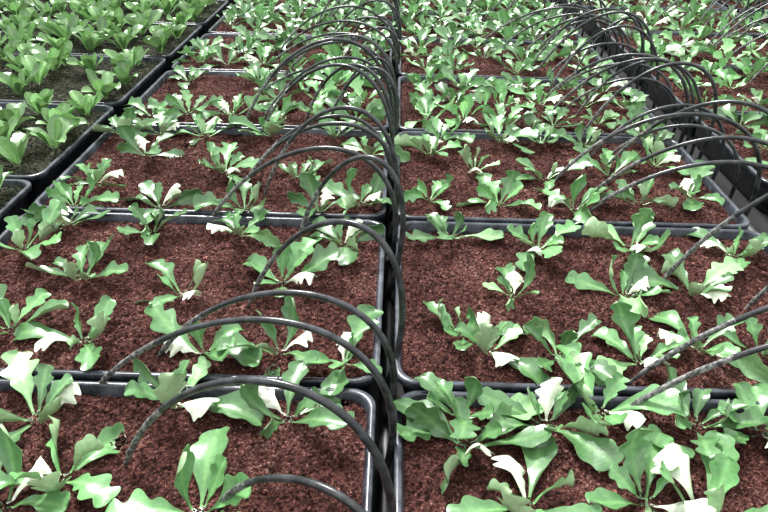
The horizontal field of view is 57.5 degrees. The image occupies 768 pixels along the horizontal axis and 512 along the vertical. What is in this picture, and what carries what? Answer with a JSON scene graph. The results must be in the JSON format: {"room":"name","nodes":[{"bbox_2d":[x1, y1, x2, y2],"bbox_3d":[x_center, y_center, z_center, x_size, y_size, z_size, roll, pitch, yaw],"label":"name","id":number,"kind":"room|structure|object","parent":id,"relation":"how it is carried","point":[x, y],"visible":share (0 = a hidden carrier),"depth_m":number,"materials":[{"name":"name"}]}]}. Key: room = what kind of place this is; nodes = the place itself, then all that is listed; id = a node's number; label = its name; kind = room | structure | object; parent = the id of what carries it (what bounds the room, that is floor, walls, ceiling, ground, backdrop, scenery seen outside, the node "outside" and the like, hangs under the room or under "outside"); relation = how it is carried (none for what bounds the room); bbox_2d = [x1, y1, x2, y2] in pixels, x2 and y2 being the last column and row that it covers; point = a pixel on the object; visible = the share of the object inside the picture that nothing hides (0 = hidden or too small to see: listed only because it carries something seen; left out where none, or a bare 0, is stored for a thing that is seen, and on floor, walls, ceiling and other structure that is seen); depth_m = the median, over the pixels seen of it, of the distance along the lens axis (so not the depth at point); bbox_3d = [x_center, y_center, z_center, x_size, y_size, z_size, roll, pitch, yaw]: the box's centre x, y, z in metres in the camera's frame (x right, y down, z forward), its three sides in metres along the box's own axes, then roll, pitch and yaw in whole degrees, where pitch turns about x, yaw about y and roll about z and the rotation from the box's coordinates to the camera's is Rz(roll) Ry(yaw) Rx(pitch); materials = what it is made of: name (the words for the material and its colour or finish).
{"room":"greenhouse","nodes":[
{"label":"greenhouse","id":0,"kind":"room"},
{"bbox_2d":[28,0,767,511],"bbox_3d":[0.541,-0.746,2.452,9.000,0.001,9.000,2,31,0],"label":"floor","id":1,"kind":"structure","parent":0,"point":[757,217],"depth_m":1.39,"materials":[{"name":"grey concrete"}]},
{"bbox_2d":[0,179,31,233],"bbox_3d":[-0.916,-0.013,1.092,0.590,0.069,0.398,2,31,0],"label":"seedling tray","id":2,"kind":"object","parent":1,"relation":"on","point":[13,192],"visible":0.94,"depth_m":1.21,"materials":[{"name":"black plastic"}]},
{"bbox_2d":[0,0,54,18],"bbox_3d":[-1.492,-0.862,2.500,0.590,0.069,0.398,2,31,0],"label":"seedling tray","id":3,"kind":"object","parent":1,"relation":"on","point":[6,13],"visible":0.16,"depth_m":2.45,"materials":[{"name":"black plastic"}]},
{"bbox_2d":[0,0,39,14],"bbox_3d":[-1.470,-0.914,2.469,0.606,0.072,0.400,2,31,0],"label":"seedlings","id":4,"kind":"object","parent":3,"relation":"on","point":[14,6],"visible":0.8,"depth_m":2.35,"materials":[{"name":"green plant"}]},
{"bbox_2d":[0,102,113,205],"bbox_3d":[-0.908,-0.221,1.442,0.590,0.069,0.398,2,31,0],"label":"seedling tray","id":5,"kind":"object","parent":1,"relation":"on","point":[41,164],"visible":0.48,"depth_m":1.39,"materials":[{"name":"black plastic"}]},
{"bbox_2d":[0,89,101,164],"bbox_3d":[-0.911,-0.267,1.400,0.626,0.073,0.419,2,31,0],"label":"seedlings","id":6,"kind":"object","parent":5,"relation":"on","point":[60,120],"visible":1,"depth_m":1.41,"materials":[{"name":"green plant"}]},
{"bbox_2d":[0,53,165,125],"bbox_3d":[-0.899,-0.429,1.793,0.590,0.069,0.398,2,31,0],"label":"seedling tray","id":7,"kind":"object","parent":1,"relation":"on","point":[68,77],"visible":0.39,"depth_m":1.76,"materials":[{"name":"black plastic"}]},
{"bbox_2d":[0,39,148,98],"bbox_3d":[-0.911,-0.479,1.755,0.628,0.075,0.418,2,31,0],"label":"seedlings","id":8,"kind":"object","parent":7,"relation":"on","point":[31,53],"visible":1,"depth_m":1.75,"materials":[{"name":"green plant"}]},
{"bbox_2d":[0,20,201,73],"bbox_3d":[-0.890,-0.637,2.144,0.590,0.069,0.398,2,31,0],"label":"seedling tray","id":9,"kind":"object","parent":1,"relation":"on","point":[173,45],"visible":0.31,"depth_m":2.08,"materials":[{"name":"black plastic"}]},
{"bbox_2d":[0,5,191,53],"bbox_3d":[-0.893,-0.690,2.111,0.581,0.075,0.434,2,31,0],"label":"seedlings","id":10,"kind":"object","parent":9,"relation":"on","point":[20,27],"visible":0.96,"depth_m":2.10,"materials":[{"name":"green plant"}]},
{"bbox_2d":[38,0,228,37],"bbox_3d":[-0.882,-0.846,2.495,0.590,0.069,0.398,2,31,0],"label":"seedling tray","id":11,"kind":"object","parent":1,"relation":"on","point":[207,18],"visible":0.15,"depth_m":2.45,"materials":[{"name":"black plastic"}]},
{"bbox_2d":[31,0,216,20],"bbox_3d":[-0.873,-0.901,2.469,0.622,0.074,0.429,4,31,4],"label":"seedlings","id":12,"kind":"object","parent":11,"relation":"on","point":[195,7],"visible":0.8,"depth_m":2.37,"materials":[{"name":"green plant"}]},
{"bbox_2d":[0,379,375,511],"bbox_3d":[-0.307,0.272,0.635,0.590,0.069,0.398,2,31,0],"label":"seedling tray","id":13,"kind":"object","parent":1,"relation":"on","point":[339,459],"visible":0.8,"depth_m":0.72,"materials":[{"name":"brown soil"}]},
{"bbox_2d":[0,349,354,511],"bbox_3d":[-0.239,0.173,0.683,0.424,0.075,0.279,2,31,0],"label":"seedlings","id":14,"kind":"object","parent":13,"relation":"on","point":[204,458],"visible":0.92,"depth_m":0.71,"materials":[{"name":"green plant"}]},
{"bbox_2d":[0,211,385,393],"bbox_3d":[-0.296,0.064,0.986,0.590,0.069,0.398,2,31,1],"label":"seedling tray","id":15,"kind":"object","parent":1,"relation":"on","point":[184,239],"visible":0.63,"depth_m":0.96,"materials":[{"name":"brown soil"}]},
{"bbox_2d":[0,199,384,395],"bbox_3d":[-0.300,0.018,0.959,0.602,0.057,0.444,2,31,0],"label":"seedlings","id":16,"kind":"object","parent":15,"relation":"in","point":[245,352],"visible":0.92,"depth_m":0.94,"materials":[{"name":"green plant"}]},
{"bbox_2d":[34,124,387,221],"bbox_3d":[-0.288,-0.144,1.337,0.590,0.069,0.398,2,31,0],"label":"seedling tray","id":17,"kind":"object","parent":1,"relation":"on","point":[186,170],"visible":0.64,"depth_m":1.31,"materials":[{"name":"brown soil"}]},
{"bbox_2d":[20,107,409,228],"bbox_3d":[-0.271,-0.187,1.303,0.647,0.060,0.501,2,31,0],"label":"seedlings","id":18,"kind":"object","parent":17,"relation":"on","point":[133,136],"visible":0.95,"depth_m":1.25,"materials":[{"name":"green plant"}]},
{"bbox_2d":[120,70,390,130],"bbox_3d":[-0.280,-0.352,1.688,0.590,0.069,0.398,2,31,0],"label":"seedling tray","id":19,"kind":"object","parent":1,"relation":"on","point":[227,84],"visible":0.4,"depth_m":1.70,"materials":[{"name":"black plastic"}]},
{"bbox_2d":[122,59,385,123],"bbox_3d":[-0.279,-0.399,1.657,0.610,0.063,0.429,2,31,0],"label":"seedlings","id":20,"kind":"object","parent":19,"relation":"in","point":[376,108],"visible":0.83,"depth_m":1.60,"materials":[{"name":"green plant"}]},
{"bbox_2d":[171,33,392,73],"bbox_3d":[-0.271,-0.561,2.038,0.590,0.069,0.398,2,31,1],"label":"seedling tray","id":21,"kind":"object","parent":1,"relation":"on","point":[228,38],"visible":0.21,"depth_m":2.01,"materials":[{"name":"black plastic"}]},
{"bbox_2d":[172,24,389,71],"bbox_3d":[-0.280,-0.604,1.999,0.610,0.066,0.419,2,31,0],"label":"seedlings","id":22,"kind":"object","parent":21,"relation":"on","point":[204,48],"visible":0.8,"depth_m":1.99,"materials":[{"name":"green plant"}]},
{"bbox_2d":[208,6,393,37],"bbox_3d":[-0.262,-0.769,2.389,0.590,0.069,0.398,2,31,1],"label":"seedling tray","id":23,"kind":"object","parent":1,"relation":"on","point":[220,26],"visible":0.2,"depth_m":2.33,"materials":[{"name":"black plastic"}]},
{"bbox_2d":[216,0,394,39],"bbox_3d":[-0.257,-0.812,2.356,0.632,0.059,0.474,2,31,0],"label":"seedlings","id":24,"kind":"object","parent":23,"relation":"on","point":[232,13],"visible":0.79,"depth_m":2.36,"materials":[{"name":"green plant"}]},
{"bbox_2d":[235,0,393,9],"bbox_3d":[-0.252,-0.977,2.740,0.590,0.069,0.398,2,31,0],"label":"seedling tray","id":25,"kind":"object","parent":1,"relation":"on","point":[279,2],"visible":0.12,"depth_m":2.65,"materials":[{"name":"black plastic"}]},
{"bbox_2d":[243,0,389,8],"bbox_3d":[-0.262,-1.024,2.709,0.624,0.065,0.459,2,31,0],"label":"seedlings","id":26,"kind":"object","parent":25,"relation":"on","point":[261,2],"visible":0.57,"depth_m":2.58,"materials":[{"name":"green plant"}]},
{"bbox_2d":[376,18,395,511],"bbox_3d":[0.026,-0.412,1.849,0.021,0.017,4.200,2,31,0],"label":"supply pipe","id":27,"kind":"object","parent":1,"relation":"on","point":[388,328],"visible":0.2,"depth_m":0.94,"materials":[{"name":"plastic"}]},
{"bbox_2d":[99,316,396,470],"bbox_3d":[-0.159,0.130,0.734,0.358,0.179,0.012,9,32,12],"label":"irrigation hose","id":28,"kind":"object","parent":27,"relation":"attached to","point":[356,352],"visible":0.98,"depth_m":0.69,"materials":[{"name":"black rubber"}]},
{"bbox_2d":[123,376,396,511],"bbox_3d":[-0.124,0.180,0.625,0.288,0.204,0.011,11,32,16],"label":"irrigation hose","id":29,"kind":"object","parent":27,"relation":"attached to","point":[320,399],"visible":1,"depth_m":0.57,"materials":[{"name":"black rubber"}]},
{"bbox_2d":[157,289,396,422],"bbox_3d":[-0.131,0.102,0.796,0.300,0.164,0.010,8,31,11],"label":"irrigation hose","id":30,"kind":"object","parent":27,"relation":"attached to","point":[280,292],"visible":0.87,"depth_m":0.76,"materials":[{"name":"black rubber"}]},
{"bbox_2d":[215,474,366,511],"bbox_3d":[-0.073,0.234,0.596,0.202,0.145,0.017,20,35,28],"label":"irrigation hose","id":31,"kind":"object","parent":27,"relation":"attached to","point":[327,489],"visible":1,"depth_m":0.56,"materials":[{"name":"black rubber"}]},
{"bbox_2d":[212,146,398,264],"bbox_3d":[-0.133,-0.087,1.090,0.319,0.189,0.010,7,31,10],"label":"irrigation hose","id":32,"kind":"object","parent":27,"relation":"attached to","point":[372,164],"visible":0.92,"depth_m":1.05,"materials":[{"name":"black rubber"}]},
{"bbox_2d":[243,38,394,127],"bbox_3d":[-0.140,-0.343,1.478,0.335,0.232,0.013,-2,31,-6],"label":"irrigation hose","id":33,"kind":"object","parent":27,"relation":"attached to","point":[362,47],"visible":0.84,"depth_m":1.45,"materials":[{"name":"black rubber"}]},
{"bbox_2d":[249,114,392,197],"bbox_3d":[-0.120,-0.178,1.267,0.276,0.164,0.012,-1,31,-3],"label":"irrigation hose","id":34,"kind":"object","parent":27,"relation":"attached to","point":[365,123],"visible":0.55,"depth_m":1.24,"materials":[{"name":"black rubber"}]},
{"bbox_2d":[250,121,394,220],"bbox_3d":[-0.116,-0.155,1.219,0.288,0.174,0.009,7,31,10],"label":"irrigation hose","id":35,"kind":"object","parent":27,"relation":"attached to","point":[332,123],"visible":0.66,"depth_m":1.18,"materials":[{"name":"black rubber"}]},
{"bbox_2d":[246,219,405,387],"bbox_3d":[-0.078,0.040,0.859,0.238,0.210,0.021,18,35,26],"label":"irrigation hose","id":36,"kind":"object","parent":27,"relation":"attached to","point":[398,275],"visible":0.93,"depth_m":0.81,"materials":[{"name":"black rubber"}]},
{"bbox_2d":[258,63,394,148],"bbox_3d":[-0.121,-0.279,1.385,0.314,0.216,0.008,14,33,20],"label":"irrigation hose","id":37,"kind":"object","parent":27,"relation":"attached to","point":[356,69],"visible":0.9,"depth_m":1.33,"materials":[{"name":"black rubber"}]},
{"bbox_2d":[264,41,393,98],"bbox_3d":[-0.140,-0.414,1.644,0.343,0.184,0.013,0,31,-2],"label":"irrigation hose","id":38,"kind":"object","parent":27,"relation":"attached to","point":[375,54],"visible":0.47,"depth_m":1.61,"materials":[{"name":"black rubber"}]},
{"bbox_2d":[264,56,394,116],"bbox_3d":[-0.124,-0.346,1.531,0.302,0.183,0.012,-2,31,-6],"label":"irrigation hose","id":39,"kind":"object","parent":27,"relation":"attached to","point":[339,57],"visible":0.7,"depth_m":1.50,"materials":[{"name":"black rubber"}]},
{"bbox_2d":[263,105,399,242],"bbox_3d":[-0.093,-0.144,1.153,0.256,0.224,0.012,13,33,19],"label":"irrigation hose","id":40,"kind":"object","parent":27,"relation":"attached to","point":[373,118],"visible":0.86,"depth_m":1.10,"materials":[{"name":"black rubber"}]},
{"bbox_2d":[269,32,394,74],"bbox_3d":[-0.147,-0.522,1.858,0.384,0.151,0.010,12,32,18],"label":"irrigation hose","id":41,"kind":"object","parent":27,"relation":"attached to","point":[333,33],"visible":0.56,"depth_m":1.83,"materials":[{"name":"black rubber"}]},
{"bbox_2d":[277,5,396,72],"bbox_3d":[-0.137,-0.612,1.974,0.351,0.187,0.011,2,31,1],"label":"irrigation hose","id":42,"kind":"object","parent":27,"relation":"attached to","point":[342,6],"visible":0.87,"depth_m":1.94,"materials":[{"name":"black rubber"}]},
{"bbox_2d":[284,34,391,75],"bbox_3d":[-0.120,-0.475,1.760,0.319,0.171,0.009,11,32,16],"label":"irrigation hose","id":43,"kind":"object","parent":27,"relation":"attached to","point":[342,35],"visible":0.59,"depth_m":1.70,"materials":[{"name":"black rubber"}]},
{"bbox_2d":[281,20,397,82],"bbox_3d":[-0.133,-0.579,1.946,0.387,0.160,0.013,16,34,23],"label":"irrigation hose","id":44,"kind":"object","parent":27,"relation":"attached to","point":[333,21],"visible":0.88,"depth_m":1.89,"materials":[{"name":"black rubber"}]},
{"bbox_2d":[305,63,394,137],"bbox_3d":[-0.077,-0.306,1.452,0.254,0.197,0.010,23,37,32],"label":"irrigation hose","id":45,"kind":"object","parent":27,"relation":"attached to","point":[366,68],"visible":0.79,"depth_m":1.39,"materials":[{"name":"black rubber"}]},
{"bbox_2d":[297,154,405,296],"bbox_3d":[-0.052,-0.056,1.021,0.190,0.210,0.021,19,35,27],"label":"irrigation hose","id":46,"kind":"object","parent":27,"relation":"attached to","point":[380,161],"visible":0.95,"depth_m":0.98,"materials":[{"name":"black rubber"}]},
{"bbox_2d":[329,66,398,136],"bbox_3d":[-0.046,-0.315,1.483,0.178,0.182,0.014,18,34,25],"label":"irrigation hose","id":47,"kind":"object","parent":27,"relation":"attached to","point":[383,71],"visible":0.79,"depth_m":1.44,"materials":[{"name":"black rubber"}]},
{"bbox_2d":[329,0,401,44],"bbox_3d":[-0.063,-0.685,2.112,0.239,0.176,0.011,8,31,11],"label":"irrigation hose","id":48,"kind":"object","parent":27,"relation":"attached to","point":[369,1],"visible":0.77,"depth_m":2.08,"materials":[{"name":"black rubber"}]},
{"bbox_2d":[339,57,396,118],"bbox_3d":[-0.039,-0.372,1.595,0.141,0.166,0.010,4,31,5],"label":"irrigation hose","id":49,"kind":"object","parent":27,"relation":"attached to","point":[378,58],"visible":0.54,"depth_m":1.56,"materials":[{"name":"black rubber"}]},
{"bbox_2d":[344,26,399,63],"bbox_3d":[-0.040,-0.556,1.924,0.171,0.148,0.011,2,31,0],"label":"irrigation hose","id":50,"kind":"object","parent":27,"relation":"attached to","point":[380,27],"visible":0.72,"depth_m":1.90,"materials":[{"name":"black rubber"}]},
{"bbox_2d":[399,0,548,13],"bbox_3d":[0.351,-0.960,2.735,0.590,0.069,0.398,2,31,0],"label":"seedling tray","id":51,"kind":"object","parent":1,"relation":"on","point":[431,4],"visible":0.2,"depth_m":2.66,"materials":[{"name":"black plastic"}]},
{"bbox_2d":[392,0,558,12],"bbox_3d":[0.344,-1.017,2.717,0.634,0.066,0.469,2,31,0],"label":"seedlings","id":52,"kind":"object","parent":51,"relation":"on","point":[463,3],"visible":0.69,"depth_m":2.60,"materials":[{"name":"green plant"}]},
{"bbox_2d":[400,11,582,41],"bbox_3d":[0.343,-0.752,2.384,0.590,0.069,0.398,2,31,0],"label":"seedling tray","id":53,"kind":"object","parent":1,"relation":"on","point":[574,37],"visible":0.21,"depth_m":2.33,"materials":[{"name":"black plastic"}]},
{"bbox_2d":[391,0,578,37],"bbox_3d":[0.334,-0.802,2.357,0.630,0.065,0.454,0,31,-2],"label":"seedlings","id":54,"kind":"object","parent":53,"relation":"on","point":[501,15],"visible":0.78,"depth_m":2.33,"materials":[{"name":"green plant"}]},
{"bbox_2d":[398,38,618,79],"bbox_3d":[0.336,-0.544,2.034,0.590,0.069,0.398,2,31,0],"label":"seedling tray","id":55,"kind":"object","parent":1,"relation":"on","point":[488,67],"visible":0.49,"depth_m":1.99,"materials":[{"name":"brown soil"}]},
{"bbox_2d":[393,26,613,77],"bbox_3d":[0.328,-0.597,2.012,0.625,0.064,0.426,2,31,0],"label":"seedlings","id":56,"kind":"object","parent":55,"relation":"on","point":[442,61],"visible":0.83,"depth_m":2.02,"materials":[{"name":"green plant"}]},
{"bbox_2d":[397,76,666,136],"bbox_3d":[0.326,-0.336,1.683,0.590,0.069,0.398,2,31,1],"label":"seedling tray","id":57,"kind":"object","parent":1,"relation":"on","point":[407,112],"visible":0.37,"depth_m":1.65,"materials":[{"name":"black plastic"}]},
{"bbox_2d":[403,66,665,131],"bbox_3d":[0.337,-0.389,1.655,0.587,0.071,0.404,2,31,0],"label":"seedlings","id":58,"kind":"object","parent":57,"relation":"on","point":[424,103],"visible":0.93,"depth_m":1.65,"materials":[{"name":"green plant"}]},
{"bbox_2d":[396,131,749,229],"bbox_3d":[0.316,-0.128,1.332,0.590,0.069,0.398,2,31,0],"label":"seedling tray","id":59,"kind":"object","parent":1,"relation":"on","point":[425,167],"visible":0.54,"depth_m":1.29,"materials":[{"name":"brown soil"}]},
{"bbox_2d":[394,113,724,224],"bbox_3d":[0.314,-0.186,1.322,0.594,0.062,0.479,2,31,0],"label":"seedlings","id":60,"kind":"object","parent":59,"relation":"on","point":[511,183],"visible":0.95,"depth_m":1.29,"materials":[{"name":"green plant"}]},
{"bbox_2d":[394,390,767,511],"bbox_3d":[0.302,0.289,0.630,0.590,0.069,0.398,2,31,1],"label":"seedling tray","id":61,"kind":"object","parent":1,"relation":"on","point":[419,475],"visible":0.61,"depth_m":0.70,"materials":[{"name":"black plastic"}]},
{"bbox_2d":[393,342,767,511],"bbox_3d":[0.232,0.178,0.708,0.468,0.060,0.285,8,31,12],"label":"seedlings","id":62,"kind":"object","parent":61,"relation":"on","point":[655,452],"visible":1,"depth_m":0.72,"materials":[{"name":"green plant"}]},
{"bbox_2d":[395,221,767,399],"bbox_3d":[0.310,0.080,0.981,0.590,0.069,0.398,2,31,0],"label":"seedling tray","id":63,"kind":"object","parent":1,"relation":"on","point":[455,270],"visible":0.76,"depth_m":0.96,"materials":[{"name":"brown soil"}]},
{"bbox_2d":[405,208,767,384],"bbox_3d":[0.315,0.026,0.963,0.573,0.065,0.432,2,31,0],"label":"seedlings","id":64,"kind":"object","parent":63,"relation":"on","point":[645,281],"visible":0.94,"depth_m":0.93,"materials":[{"name":"green plant"}]},
{"bbox_2d":[561,0,727,20],"bbox_3d":[1.037,-1.028,2.876,0.590,0.069,0.398,2,31,0],"label":"seedling tray","id":65,"kind":"object","parent":1,"relation":"on","point":[663,4],"visible":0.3,"depth_m":2.78,"materials":[{"name":"black plastic"}]},
{"bbox_2d":[567,0,715,6],"bbox_3d":[1.034,-1.072,2.839,0.634,0.065,0.454,2,31,0],"label":"seedlings","id":66,"kind":"object","parent":65,"relation":"on","point":[679,2],"visible":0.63,"depth_m":2.74,"materials":[{"name":"green plant"}]},
{"bbox_2d":[580,6,765,48],"bbox_3d":[1.028,-0.820,2.525,0.590,0.069,0.398,2,31,0],"label":"seedling tray","id":67,"kind":"object","parent":1,"relation":"on","point":[587,26],"visible":0.19,"depth_m":2.49,"materials":[{"name":"black plastic"}]},
{"bbox_2d":[580,0,763,32],"bbox_3d":[1.022,-0.854,2.476,0.634,0.060,0.387,5,31,6],"label":"seedlings","id":68,"kind":"object","parent":67,"relation":"on","point":[685,20],"visible":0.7,"depth_m":2.48,"materials":[{"name":"green plant"}]},
{"bbox_2d":[605,31,767,84],"bbox_3d":[1.020,-0.612,2.174,0.590,0.069,0.398,2,31,0],"label":"seedling tray","id":69,"kind":"object","parent":1,"relation":"on","point":[698,58],"visible":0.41,"depth_m":2.19,"materials":[{"name":"black plastic"}]},
{"bbox_2d":[621,19,767,64],"bbox_3d":[1.036,-0.666,2.154,0.599,0.065,0.460,2,31,0],"label":"seedlings","id":70,"kind":"object","parent":69,"relation":"on","point":[728,45],"visible":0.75,"depth_m":2.13,"materials":[{"name":"green plant"}]},
{"bbox_2d":[643,64,767,135],"bbox_3d":[1.011,-0.404,1.823,0.590,0.069,0.398,2,31,0],"label":"seedling tray","id":71,"kind":"object","parent":1,"relation":"on","point":[760,82],"visible":0.45,"depth_m":1.82,"materials":[{"name":"black plastic"}]},
{"bbox_2d":[648,55,767,107],"bbox_3d":[1.019,-0.455,1.801,0.585,0.062,0.458,2,31,0],"label":"seedlings","id":72,"kind":"object","parent":71,"relation":"on","point":[729,74],"visible":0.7,"depth_m":1.86,"materials":[{"name":"green plant"}]},
{"bbox_2d":[669,138,760,233],"bbox_3d":[0.666,-0.397,1.842,0.027,0.023,4.200,2,31,0],"label":"supply pipe","id":73,"kind":"object","parent":1,"relation":"on","point":[751,227],"visible":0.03,"depth_m":1.24,"materials":[{"name":"plastic"}]},
{"bbox_2d":[485,6,611,60],"bbox_3d":[0.493,-0.682,2.139,0.403,0.164,0.011,12,32,17],"label":"irrigation hose","id":74,"kind":"object","parent":73,"relation":"attached to","point":[564,7],"visible":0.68,"depth_m":2.10,"materials":[{"name":"black rubber"}]},
{"bbox_2d":[516,4,596,44],"bbox_3d":[0.552,-0.756,2.293,0.286,0.139,0.009,6,31,7],"label":"irrigation hose","id":75,"kind":"object","parent":73,"relation":"attached to","point":[559,5],"visible":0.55,"depth_m":2.27,"materials":[{"name":"black rubber"}]},
{"bbox_2d":[496,13,631,80],"bbox_3d":[0.504,-0.597,1.979,0.395,0.183,0.012,15,33,22],"label":"irrigation hose","id":76,"kind":"object","parent":73,"relation":"attached to","point":[568,14],"visible":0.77,"depth_m":1.93,"materials":[{"name":"black rubber"}]},
{"bbox_2d":[524,16,623,72],"bbox_3d":[0.547,-0.614,2.026,0.288,0.167,0.010,9,32,13],"label":"irrigation hose","id":77,"kind":"object","parent":73,"relation":"attached to","point":[571,19],"visible":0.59,"depth_m":2.01,"materials":[{"name":"black rubber"}]},
{"bbox_2d":[534,19,618,69],"bbox_3d":[0.561,-0.616,2.045,0.249,0.150,0.011,3,31,2],"label":"irrigation hose","id":78,"kind":"object","parent":73,"relation":"attached to","point":[595,20],"visible":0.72,"depth_m":2.02,"materials":[{"name":"black rubber"}]},
{"bbox_2d":[551,0,608,57],"bbox_3d":[0.613,-0.720,2.191,0.184,0.182,0.014,21,36,29],"label":"irrigation hose","id":79,"kind":"object","parent":73,"relation":"attached to","point":[579,1],"visible":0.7,"depth_m":2.16,"materials":[{"name":"black rubber"}]},
{"bbox_2d":[532,8,644,88],"bbox_3d":[0.541,-0.549,1.862,0.298,0.221,0.009,12,32,17],"label":"irrigation hose","id":80,"kind":"object","parent":73,"relation":"attached to","point":[600,9],"visible":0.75,"depth_m":1.82,"materials":[{"name":"black rubber"}]},
{"bbox_2d":[533,11,653,94],"bbox_3d":[0.541,-0.522,1.810,0.302,0.227,0.014,14,33,21],"label":"irrigation hose","id":81,"kind":"object","parent":73,"relation":"attached to","point":[640,19],"visible":0.78,"depth_m":1.77,"materials":[{"name":"black rubber"}]},
{"bbox_2d":[546,42,646,91],"bbox_3d":[0.551,-0.484,1.824,0.263,0.149,0.010,6,31,7],"label":"irrigation hose","id":82,"kind":"object","parent":73,"relation":"attached to","point":[605,43],"visible":0.66,"depth_m":1.79,"materials":[{"name":"black rubber"}]},
{"bbox_2d":[547,25,659,114],"bbox_3d":[0.539,-0.454,1.705,0.266,0.217,0.011,8,31,12],"label":"irrigation hose","id":83,"kind":"object","parent":73,"relation":"attached to","point":[645,34],"visible":0.85,"depth_m":1.68,"materials":[{"name":"black rubber"}]},
{"bbox_2d":[571,17,644,87],"bbox_3d":[0.595,-0.532,1.856,0.189,0.200,0.017,-4,31,-9],"label":"irrigation hose","id":84,"kind":"object","parent":73,"relation":"attached to","point":[624,18],"visible":0.56,"depth_m":1.83,"materials":[{"name":"black rubber"}]},
{"bbox_2d":[556,62,672,124],"bbox_3d":[0.548,-0.402,1.692,0.293,0.143,0.014,16,34,24],"label":"irrigation hose","id":85,"kind":"object","parent":73,"relation":"attached to","point":[611,64],"visible":0.62,"depth_m":1.65,"materials":[{"name":"black rubber"}]},
{"bbox_2d":[540,53,689,142],"bbox_3d":[0.523,-0.373,1.595,0.343,0.190,0.013,18,34,26],"label":"irrigation hose","id":86,"kind":"object","parent":73,"relation":"attached to","point":[673,68],"visible":0.76,"depth_m":1.55,"materials":[{"name":"black rubber"}]},
{"bbox_2d":[565,77,678,137],"bbox_3d":[0.543,-0.348,1.609,0.264,0.134,0.009,9,32,13],"label":"irrigation hose","id":87,"kind":"object","parent":73,"relation":"attached to","point":[628,78],"visible":0.73,"depth_m":1.58,"materials":[{"name":"black rubber"}]},
{"bbox_2d":[553,57,701,156],"bbox_3d":[0.521,-0.337,1.523,0.331,0.202,0.012,17,34,24],"label":"irrigation hose","id":88,"kind":"object","parent":73,"relation":"attached to","point":[683,69],"visible":0.83,"depth_m":1.48,"materials":[{"name":"black rubber"}]},
{"bbox_2d":[576,60,694,149],"bbox_3d":[0.554,-0.342,1.542,0.255,0.192,0.007,16,34,23],"label":"irrigation hose","id":89,"kind":"object","parent":73,"relation":"attached to","point":[644,61],"visible":0.7,"depth_m":1.51,"materials":[{"name":"black rubber"}]},
{"bbox_2d":[577,61,717,159],"bbox_3d":[0.539,-0.290,1.429,0.272,0.218,0.011,3,31,3],"label":"irrigation hose","id":90,"kind":"object","parent":73,"relation":"attached to","point":[715,93],"visible":0.89,"depth_m":1.40,"materials":[{"name":"black rubber"}]},
{"bbox_2d":[590,103,725,180],"bbox_3d":[0.538,-0.224,1.375,0.259,0.160,0.010,4,31,5],"label":"irrigation hose","id":91,"kind":"object","parent":73,"relation":"attached to","point":[723,142],"visible":0.77,"depth_m":1.35,"materials":[{"name":"black rubber"}]},
{"bbox_2d":[555,112,761,216],"bbox_3d":[0.487,-0.167,1.245,0.359,0.192,0.009,6,31,8],"label":"irrigation hose","id":92,"kind":"object","parent":73,"relation":"attached to","point":[742,129],"visible":0.8,"depth_m":1.21,"materials":[{"name":"black rubber"}]},
{"bbox_2d":[580,135,767,202],"bbox_3d":[0.504,-0.113,1.153,0.344,0.194,0.014,13,33,18],"label":"irrigation hose","id":93,"kind":"object","parent":73,"relation":"attached to","point":[725,137],"visible":0.93,"depth_m":1.12,"materials":[{"name":"black rubber"}]},
{"bbox_2d":[611,124,739,198],"bbox_3d":[0.555,-0.194,1.348,0.249,0.136,0.010,18,34,25],"label":"irrigation hose","id":94,"kind":"object","parent":73,"relation":"attached to","point":[737,172],"visible":0.7,"depth_m":1.31,"materials":[{"name":"black rubber"}]},
{"bbox_2d":[589,160,767,211],"bbox_3d":[0.492,-0.080,1.121,0.350,0.169,0.010,8,31,11],"label":"irrigation hose","id":95,"kind":"object","parent":73,"relation":"attached to","point":[714,162],"visible":0.91,"depth_m":1.09,"materials":[{"name":"black rubber"}]},
{"bbox_2d":[600,100,767,172],"bbox_3d":[0.544,-0.173,1.226,0.324,0.224,0.022,25,38,34],"label":"irrigation hose","id":96,"kind":"object","parent":73,"relation":"attached to","point":[740,102],"visible":0.8,"depth_m":1.19,"materials":[{"name":"black rubber"}]},
{"bbox_2d":[623,343,767,410],"bbox_3d":[0.452,0.144,0.703,0.410,0.209,0.010,8,31,11],"label":"irrigation hose","id":97,"kind":"object","parent":73,"relation":"attached to","point":[733,357],"visible":0.87,"depth_m":0.72,"materials":[{"name":"black rubber"}]},
{"bbox_2d":[625,305,767,384],"bbox_3d":[0.466,0.112,0.743,0.386,0.224,0.011,8,31,12],"label":"irrigation hose","id":98,"kind":"object","parent":73,"relation":"attached to","point":[745,316],"visible":0.92,"depth_m":0.76,"materials":[{"name":"black rubber"}]},
{"bbox_2d":[662,193,767,278],"bbox_3d":[0.524,-0.006,0.914,0.293,0.254,0.014,12,32,18],"label":"irrigation hose","id":99,"kind":"object","parent":73,"relation":"attached to","point":[744,209],"visible":0.87,"depth_m":0.93,"materials":[{"name":"black rubber"}]},
{"bbox_2d":[694,113,767,211],"bbox_3d":[1.003,-0.196,1.472,0.590,0.069,0.398,2,31,0],"label":"seedling tray","id":100,"kind":"object","parent":1,"relation":"on","point":[747,177],"visible":0.41,"depth_m":1.45,"materials":[{"name":"black plastic"}]},
{"bbox_2d":[710,104,767,164],"bbox_3d":[1.023,-0.238,1.440,0.614,0.059,0.428,2,31,0],"label":"seedlings","id":101,"kind":"object","parent":100,"relation":"on","point":[729,110],"visible":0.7,"depth_m":1.55,"materials":[{"name":"green plant"}]},
{"bbox_2d":[716,0,767,12],"bbox_3d":[1.647,-1.012,2.871,0.590,0.069,0.398,2,31,0],"label":"seedling tray","id":102,"kind":"object","parent":1,"relation":"on","point":[740,7],"visible":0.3,"depth_m":2.79,"materials":[{"name":"black plastic"}]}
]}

